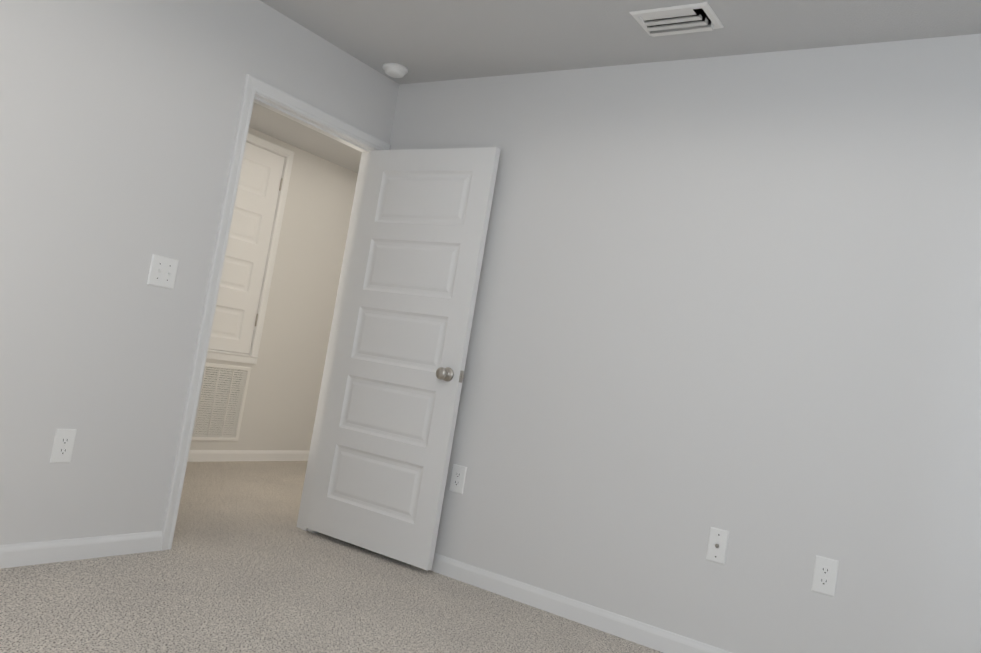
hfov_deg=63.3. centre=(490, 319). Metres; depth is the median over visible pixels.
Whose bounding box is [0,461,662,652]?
floor
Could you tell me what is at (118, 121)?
wall
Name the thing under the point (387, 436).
bedroom door
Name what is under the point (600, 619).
baseboard
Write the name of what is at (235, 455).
baseboard
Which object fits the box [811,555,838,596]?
outlet
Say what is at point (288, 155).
trim
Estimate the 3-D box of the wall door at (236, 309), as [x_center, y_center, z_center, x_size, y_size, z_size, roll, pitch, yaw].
[-1.886,-0.541,5.721,0.103,1.520,0.770,7,-4,34]
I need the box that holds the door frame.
[160,74,389,550]
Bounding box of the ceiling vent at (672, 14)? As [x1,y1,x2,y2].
[629,2,723,36]
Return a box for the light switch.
[147,254,178,288]
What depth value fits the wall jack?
3.07 m
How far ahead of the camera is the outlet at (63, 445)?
3.00 m
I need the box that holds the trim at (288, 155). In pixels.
[207,133,294,363]
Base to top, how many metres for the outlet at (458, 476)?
0.128 m
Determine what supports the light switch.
attached to the wall at (118, 121)
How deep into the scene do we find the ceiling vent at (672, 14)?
3.08 m
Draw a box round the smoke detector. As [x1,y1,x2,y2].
[382,62,407,77]
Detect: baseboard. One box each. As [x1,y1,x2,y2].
[0,531,731,652]
[187,450,308,461]
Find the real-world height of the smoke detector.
0.044 m
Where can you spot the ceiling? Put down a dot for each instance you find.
(421, 41)
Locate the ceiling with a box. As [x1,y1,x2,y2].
[249,0,980,172]
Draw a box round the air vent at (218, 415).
[191,362,250,440]
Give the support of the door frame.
attached to the wall at (118, 121)
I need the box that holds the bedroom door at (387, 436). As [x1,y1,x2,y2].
[305,147,500,569]
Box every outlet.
[50,429,76,462]
[449,464,466,493]
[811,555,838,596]
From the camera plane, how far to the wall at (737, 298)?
3.15 m
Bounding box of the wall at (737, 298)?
[389,34,980,652]
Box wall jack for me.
[706,527,729,564]
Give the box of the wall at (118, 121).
[0,0,399,544]
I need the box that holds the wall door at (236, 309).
[208,142,284,353]

